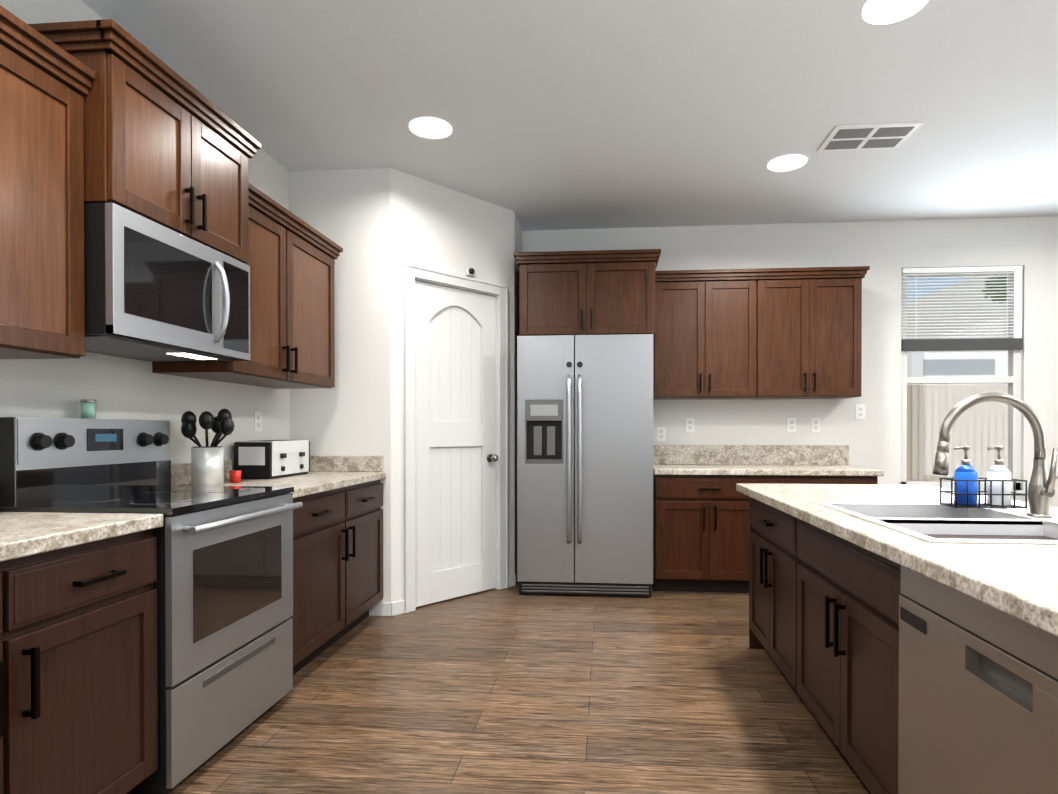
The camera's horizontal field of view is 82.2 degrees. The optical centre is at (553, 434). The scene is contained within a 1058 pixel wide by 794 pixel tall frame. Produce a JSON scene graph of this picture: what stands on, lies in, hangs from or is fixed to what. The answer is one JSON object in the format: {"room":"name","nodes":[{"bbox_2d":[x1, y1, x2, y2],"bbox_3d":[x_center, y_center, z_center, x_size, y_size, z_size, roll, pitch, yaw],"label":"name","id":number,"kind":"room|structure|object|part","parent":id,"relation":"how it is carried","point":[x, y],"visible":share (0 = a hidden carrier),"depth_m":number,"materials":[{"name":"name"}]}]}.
{"room":"kitchen","nodes":[
{"label":"kitchen","id":0,"kind":"room"},
{"bbox_2d":[0,0,289,463],"bbox_3d":[-2.043,-0.255,1.026,0.150,2.880,8.770,0,0,5],"label":"wall","id":1,"kind":"structure","parent":0,"point":[115,387],"depth_m":2.65,"materials":[{"name":"beige paint"}]},
{"bbox_2d":[0,25,87,358],"bbox_3d":[-1.746,-0.674,1.335,0.381,0.864,1.264,0,0,5],"label":"upper cabinet","id":2,"kind":"object","parent":1,"relation":"attached to","point":[44,104],"depth_m":1.80,"materials":[{"name":"brown wood"}]},
{"bbox_2d":[28,37,255,268],"bbox_3d":[-1.619,-1.004,2.340,0.466,0.502,0.760,0,0,5],"label":"upper cabinet","id":3,"kind":"object","parent":1,"relation":"attached to","point":[104,111],"depth_m":2.16,"materials":[{"name":"brown wood"}]},
{"bbox_2d":[84,203,249,361],"bbox_3d":[-1.589,-0.535,2.341,0.527,0.426,0.756,0,0,5],"label":"over-the-range microwave","id":4,"kind":"object","parent":3,"relation":"attached to","point":[154,291],"visible":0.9,"depth_m":2.17,"materials":[{"name":"silver metal"}]},
{"bbox_2d":[171,460,233,485],"bbox_3d":[-1.858,0.198,2.169,0.020,0.104,3.574,0,0,5],"label":"backsplash","id":5,"kind":"structure","parent":1,"relation":"attached to","point":[180,473],"depth_m":2.93,"materials":[{"name":"beige stone"}]},
{"bbox_2d":[152,201,295,384],"bbox_3d":[-1.607,-0.693,2.994,0.381,0.822,0.534,0,0,5],"label":"upper cabinet","id":6,"kind":"object","parent":1,"relation":"attached to","point":[272,361],"depth_m":3.03,"materials":[{"name":"brown wood"}]},
{"bbox_2d":[254,412,261,430],"bbox_3d":[-1.749,-0.078,3.587,0.008,0.115,0.072,0,0,5],"label":"electrical outlet","id":7,"kind":"object","parent":1,"relation":"attached to","point":[257,421],"visible":1,"depth_m":3.58,"materials":[{"name":"white plastic"}]},
{"bbox_2d":[252,225,339,388],"bbox_3d":[-1.569,-0.696,3.451,0.381,0.822,0.632,0,0,5],"label":"upper cabinet","id":8,"kind":"object","parent":1,"relation":"attached to","point":[315,284],"depth_m":3.51,"materials":[{"name":"brown wood"}]},
{"bbox_2d":[289,168,390,602],"bbox_3d":[-1.381,-0.273,3.981,0.675,2.880,0.110,0,0,5],"label":"wall","id":9,"kind":"structure","parent":0,"point":[348,212],"depth_m":3.91,"materials":[{"name":"beige paint"}]},
{"bbox_2d":[310,455,382,470],"bbox_3d":[-1.398,0.187,3.914,0.606,0.104,0.020,0,0,5],"label":"backsplash","id":10,"kind":"structure","parent":9,"relation":"attached to","point":[317,462],"depth_m":3.90,"materials":[{"name":"beige stone"}]},
{"bbox_2d":[369,602,390,615],"bbox_3d":[-1.386,1.125,3.928,0.675,0.085,0.014,0,0,5],"label":"baseboard","id":11,"kind":"structure","parent":9,"relation":"attached to","point":[380,609],"depth_m":3.89,"materials":[{"name":"grey wood"}]},
{"bbox_2d":[390,168,514,602],"bbox_3d":[-0.716,-0.276,4.321,0.110,2.880,1.073,0,1,44],"label":"wall","id":12,"kind":"structure","parent":0,"point":[439,227],"depth_m":4.13,"materials":[{"name":"beige paint"}]},
{"bbox_2d":[391,574,515,615],"bbox_3d":[-0.671,1.122,4.287,0.014,0.085,1.073,0,1,44],"label":"baseboard","id":13,"kind":"structure","parent":12,"relation":"attached to","point":[397,607],"depth_m":3.95,"materials":[{"name":"grey wood"}]},
{"bbox_2d":[403,263,507,612],"bbox_3d":[-0.703,0.022,4.316,0.137,2.285,0.890,0,1,44],"label":"door frame","id":14,"kind":"structure","parent":12,"relation":"attached to","point":[412,273],"depth_m":4.18,"materials":[{"name":"white wood"}]},
{"bbox_2d":[415,280,497,606],"bbox_3d":[-0.669,0.061,4.276,0.118,2.183,0.721,0,1,44],"label":"pantry door","id":15,"kind":"structure","parent":12,"relation":"in","point":[456,457],"depth_m":4.29,"materials":[{"name":"white wood"}]},
{"bbox_2d":[465,266,474,276],"bbox_3d":[-0.590,-1.166,4.325,0.056,0.060,0.060,0,1,44],"label":"sensor","id":16,"kind":"object","parent":12,"relation":"attached to","point":[469,271],"visible":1,"depth_m":4.31,"materials":[{"name":"grey plastic"}]},
{"bbox_2d":[514,211,522,581],"bbox_3d":[-0.338,-0.279,4.902,0.110,2.880,0.460,0,0,5],"label":"wall","id":17,"kind":"structure","parent":0,"point":[518,233],"depth_m":4.77,"materials":[{"name":"beige paint"}]},
{"bbox_2d":[167,581,870,793],"bbox_3d":[1.802,1.248,0.638,7.880,0.120,8.920,0,0,5],"label":"floor","id":18,"kind":"structure","parent":0,"point":[510,690],"depth_m":2.57,"materials":[{"name":"wood"}]},
{"bbox_2d":[0,555,43,793],"bbox_3d":[-1.635,0.741,1.192,0.629,0.886,0.684,0,0,5],"label":"base cabinet","id":19,"kind":"object","parent":18,"relation":"on","point":[21,580],"depth_m":1.48,"materials":[{"name":"brown wood"}]},
{"bbox_2d":[44,531,157,793],"bbox_3d":[-1.593,0.738,1.683,0.629,0.886,0.560,0,0,5],"label":"base cabinet","id":20,"kind":"object","parent":18,"relation":"on","point":[78,663],"depth_m":1.72,"materials":[{"name":"brown wood"}]},
{"bbox_2d":[0,512,162,562],"bbox_3d":[-1.629,0.277,1.161,0.644,0.042,1.602,0,0,5],"label":"countertop","id":21,"kind":"structure","parent":20,"relation":"on","point":[23,535],"depth_m":1.69,"materials":[{"name":"beige stone"}]},
{"bbox_2d":[0,417,302,793],"bbox_3d":[-1.476,0.558,2.338,0.700,1.238,0.758,0,0,5],"label":"range","id":22,"kind":"object","parent":18,"relation":"on","point":[223,585],"visible":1,"depth_m":2.19,"materials":[{"name":"silver metal"}]},
{"bbox_2d":[80,399,95,418],"bbox_3d":[-1.802,-0.099,2.346,0.049,0.072,0.050,0,0,5],"label":"candle jar","id":23,"kind":"object","parent":22,"relation":"on","point":[88,408],"visible":0.98,"depth_m":2.33,"materials":[{"name":"green glass"}]},
{"bbox_3d":[-1.199,0.975,2.318,0.025,0.315,0.756,0,0,5],"label":"drawer","id":24,"kind":"part","parent":22,"relation":"part of","materials":[{"name":"silver metal"}]},
{"bbox_3d":[-1.169,0.533,2.312,0.084,0.544,0.756,0,0,5],"label":"door","id":25,"kind":"part","parent":22,"relation":"part of","materials":[{"name":"silver metal"}]},
{"bbox_2d":[290,487,355,674],"bbox_3d":[-1.477,0.729,3.074,0.629,0.886,0.695,0,0,5],"label":"base cabinet","id":26,"kind":"object","parent":18,"relation":"on","point":[324,528],"depth_m":3.08,"materials":[{"name":"brown wood"}]},
{"bbox_2d":[184,471,385,498],"bbox_3d":[-1.448,0.263,3.324,0.644,0.042,1.206,0,0,5],"label":"countertop","id":27,"kind":"structure","parent":26,"relation":"on","point":[314,482],"depth_m":3.22,"materials":[{"name":"beige stone"}]},
{"bbox_2d":[181,408,234,485],"bbox_3d":[-1.619,0.059,2.869,0.238,0.369,0.218,0,0,5],"label":"utensil crock","id":28,"kind":"object","parent":27,"relation":"on","point":[207,464],"visible":1,"depth_m":2.80,"materials":[{"name":"white glazed ceramic"},{"name":"black plastic"}]},
{"bbox_2d":[229,470,241,482],"bbox_3d":[-1.615,0.212,3.075,0.056,0.060,0.056,0,0,5],"label":"cup","id":29,"kind":"object","parent":27,"relation":"on","point":[235,476],"visible":0.98,"depth_m":3.06,"materials":[{"name":"red plastic"}]},
{"bbox_2d":[234,440,309,478],"bbox_3d":[-1.611,0.136,3.510,0.226,0.207,0.452,0,0,5],"label":"toaster","id":30,"kind":"object","parent":27,"relation":"on","point":[265,459],"visible":0.98,"depth_m":3.31,"materials":[{"name":"silver metal"}]},
{"bbox_2d":[356,479,382,625],"bbox_3d":[-1.432,0.726,3.610,0.629,0.886,0.639,0,0,5],"label":"base cabinet","id":31,"kind":"object","parent":18,"relation":"on","point":[369,496],"depth_m":3.67,"materials":[{"name":"brown wood"}]},
{"bbox_2d":[517,334,652,596],"bbox_3d":[0.248,0.214,4.651,0.970,1.873,0.808,0,0,5],"label":"refrigerator","id":32,"kind":"object","parent":18,"relation":"on","point":[584,464],"visible":1,"depth_m":4.32,"materials":[{"name":"silver metal"}]},
{"bbox_3d":[0.145,0.129,4.296,0.118,1.300,0.085,0,0,5],"label":"handle","id":33,"kind":"part","parent":32,"relation":"part of","materials":[{"name":"silver metal"}]},
{"bbox_2d":[652,477,775,592],"bbox_3d":[1.184,0.725,4.694,0.849,0.875,0.624,0,0,5],"label":"base cabinet","id":34,"kind":"object","parent":18,"relation":"on","point":[700,523],"depth_m":4.40,"materials":[{"name":"brown wood"}]},
{"bbox_2d":[653,465,883,476],"bbox_3d":[1.555,0.269,4.652,1.604,0.042,0.639,0,0,5],"label":"countertop","id":35,"kind":"structure","parent":34,"relation":"on","point":[658,470],"depth_m":4.37,"materials":[{"name":"beige stone"}]},
{"bbox_2d":[747,495,900,793],"bbox_3d":[1.236,0.751,1.671,0.676,0.860,3.290,0,0,5],"label":"kitchen island","id":36,"kind":"object","parent":18,"relation":"on","point":[827,562],"depth_m":2.07,"materials":[{"name":"brown wood"}]},
{"bbox_2d":[736,483,1057,636],"bbox_3d":[1.362,0.300,1.665,0.990,0.042,3.304,0,0,5],"label":"island countertop","id":37,"kind":"structure","parent":36,"relation":"on","point":[1019,580],"depth_m":1.49,"materials":[{"name":"beige stone"}]},
{"bbox_2d":[816,499,1057,542],"bbox_3d":[1.321,0.358,1.955,0.630,0.174,0.826,0,0,5],"label":"sink","id":38,"kind":"object","parent":37,"relation":"in","point":[930,522],"depth_m":1.95,"materials":[{"name":"silver metal"}]},
{"bbox_2d":[940,446,1026,508],"bbox_3d":[1.580,0.153,2.235,0.246,0.224,0.106,0,0,5],"label":"soap caddy","id":39,"kind":"object","parent":37,"relation":"on","point":[966,493],"visible":0.98,"depth_m":2.21,"materials":[{"name":"black plastic"}]},
{"bbox_2d":[933,392,1057,517],"bbox_3d":[1.447,0.065,1.988,0.366,0.410,0.100,0,0,5],"label":"faucet","id":40,"kind":"object","parent":37,"relation":"on","point":[1041,490],"visible":1,"depth_m":1.99,"materials":[{"name":"silver metal"}]},
{"bbox_2d":[898,566,1057,793],"bbox_3d":[1.186,0.754,1.248,0.644,0.849,0.592,0,0,5],"label":"dishwasher","id":41,"kind":"object","parent":36,"relation":"in","point":[978,698],"visible":0.92,"depth_m":1.26,"materials":[{"name":"silver metal"}]},
{"bbox_2d":[776,477,877,483],"bbox_3d":[1.902,0.725,4.634,0.850,0.875,0.624,0,0,5],"label":"base cabinet","id":42,"kind":"object","parent":18,"relation":"on","point":[779,480],"depth_m":4.32,"materials":[{"name":"brown wood"}]},
{"bbox_2d":[81,0,1057,230],"bbox_3d":[1.802,-1.752,0.619,7.880,0.120,8.920,0,0,5],"label":"ceiling","id":43,"kind":"structure","parent":0,"point":[576,114],"depth_m":3.06,"materials":[{"name":"white paint"}]},
{"bbox_2d":[409,117,451,138],"bbox_3d":[-0.686,-1.705,3.377,0.236,0.008,0.236,0,0,5],"label":"recessed light","id":44,"kind":"object","parent":43,"relation":"in","point":[430,127],"visible":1,"depth_m":3.37,"materials":[{"name":"white"}]},
{"bbox_2d":[767,154,806,171],"bbox_3d":[1.468,-1.708,3.818,0.236,0.008,0.236,0,0,5],"label":"recessed light","id":45,"kind":"object","parent":43,"relation":"in","point":[784,163],"visible":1,"depth_m":3.81,"materials":[{"name":"white"}]},
{"bbox_2d":[817,122,922,151],"bbox_3d":[1.801,-1.704,3.479,0.460,0.012,0.300,0,0,5],"label":"ceiling vent","id":46,"kind":"object","parent":43,"relation":"in","point":[882,136],"visible":0.98,"depth_m":3.46,"materials":[{"name":"white metal"}]},
{"bbox_2d":[862,0,927,24],"bbox_3d":[1.349,-1.699,2.393,0.236,0.008,0.236,0,0,5],"label":"recessed light","id":47,"kind":"object","parent":43,"relation":"in","point":[879,12],"visible":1,"depth_m":2.42,"materials":[{"name":"white"}]},
{"bbox_2d":[523,216,1057,506],"bbox_3d":[2.169,-0.280,4.998,7.580,2.880,0.150,0,0,5],"label":"wall","id":48,"kind":"structure","parent":0,"point":[886,251],"depth_m":4.89,"materials":[{"name":"beige paint"}]},
{"bbox_2d":[513,249,660,337],"bbox_3d":[0.266,-1.036,4.736,1.072,0.605,0.672,0,0,5],"label":"upper cabinet","id":49,"kind":"object","parent":48,"relation":"attached to","point":[603,292],"visible":0.96,"depth_m":4.44,"materials":[{"name":"brown wood"}]},
{"bbox_2d":[657,427,665,440],"bbox_3d":[0.891,-0.005,5.027,0.072,0.115,0.008,0,0,5],"label":"electrical outlet","id":50,"kind":"object","parent":48,"relation":"attached to","point":[661,433],"visible":1,"depth_m":5.03,"materials":[{"name":"white plastic"}]},
{"bbox_2d":[686,418,694,431],"bbox_3d":[1.126,-0.080,5.007,0.072,0.115,0.008,0,0,5],"label":"electrical outlet","id":51,"kind":"object","parent":48,"relation":"attached to","point":[690,424],"visible":1,"depth_m":5.00,"materials":[{"name":"white plastic"}]},
{"bbox_2d":[653,445,847,464],"bbox_3d":[1.581,0.166,4.960,1.604,0.160,0.020,0,0,5],"label":"backsplash","id":52,"kind":"structure","parent":48,"relation":"attached to","point":[662,454],"depth_m":4.95,"materials":[{"name":"beige stone"}]},
{"bbox_2d":[653,266,869,399],"bbox_3d":[1.580,-0.773,4.776,1.589,0.970,0.377,0,0,5],"label":"upper cabinet","id":53,"kind":"object","parent":48,"relation":"attached to","point":[779,333],"visible":0.98,"depth_m":4.63,"materials":[{"name":"brown wood"}]},
{"bbox_2d":[787,418,795,431],"bbox_3d":[1.938,-0.079,4.939,0.072,0.115,0.008,0,0,5],"label":"electrical outlet","id":54,"kind":"object","parent":48,"relation":"attached to","point":[791,424],"visible":1,"depth_m":4.94,"materials":[{"name":"white plastic"}]},
{"bbox_2d":[811,418,819,431],"bbox_3d":[2.127,-0.079,4.923,0.072,0.115,0.008,0,0,5],"label":"electrical outlet","id":55,"kind":"object","parent":48,"relation":"attached to","point":[815,424],"visible":1,"depth_m":4.92,"materials":[{"name":"white plastic"}]},
{"bbox_2d":[856,404,864,418],"bbox_3d":[2.476,-0.184,4.893,0.075,0.120,0.008,0,0,5],"label":"electrical outlet","id":56,"kind":"object","parent":48,"relation":"attached to","point":[860,411],"visible":1,"depth_m":4.89,"materials":[{"name":"white plastic"}]},
{"bbox_2d":[901,272,1027,493],"bbox_3d":[3.256,-0.436,4.866,0.970,1.805,0.130,0,0,5],"label":"window","id":57,"kind":"structure","parent":48,"relation":"in","point":[1012,379],"depth_m":4.88,"materials":[{"name":"grey"}]},
{"bbox_2d":[901,266,1022,350],"bbox_3d":[3.255,-1.004,4.841,0.910,0.661,0.025,0,0,5],"label":"window blinds","id":58,"kind":"object","parent":57,"relation":"attached to","point":[1015,343],"visible":0.9,"depth_m":4.83,"materials":[{"name":"white plastic"}]},
{"label":"outside","id":59,"kind":"structure","parent":0,"visible":0},
{"bbox_2d":[907,277,1007,481],"bbox_3d":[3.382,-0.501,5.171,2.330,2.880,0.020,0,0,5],"label":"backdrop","id":60,"kind":"structure","parent":59,"point":[997,434],"depth_m":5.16,"materials":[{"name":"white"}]}
]}

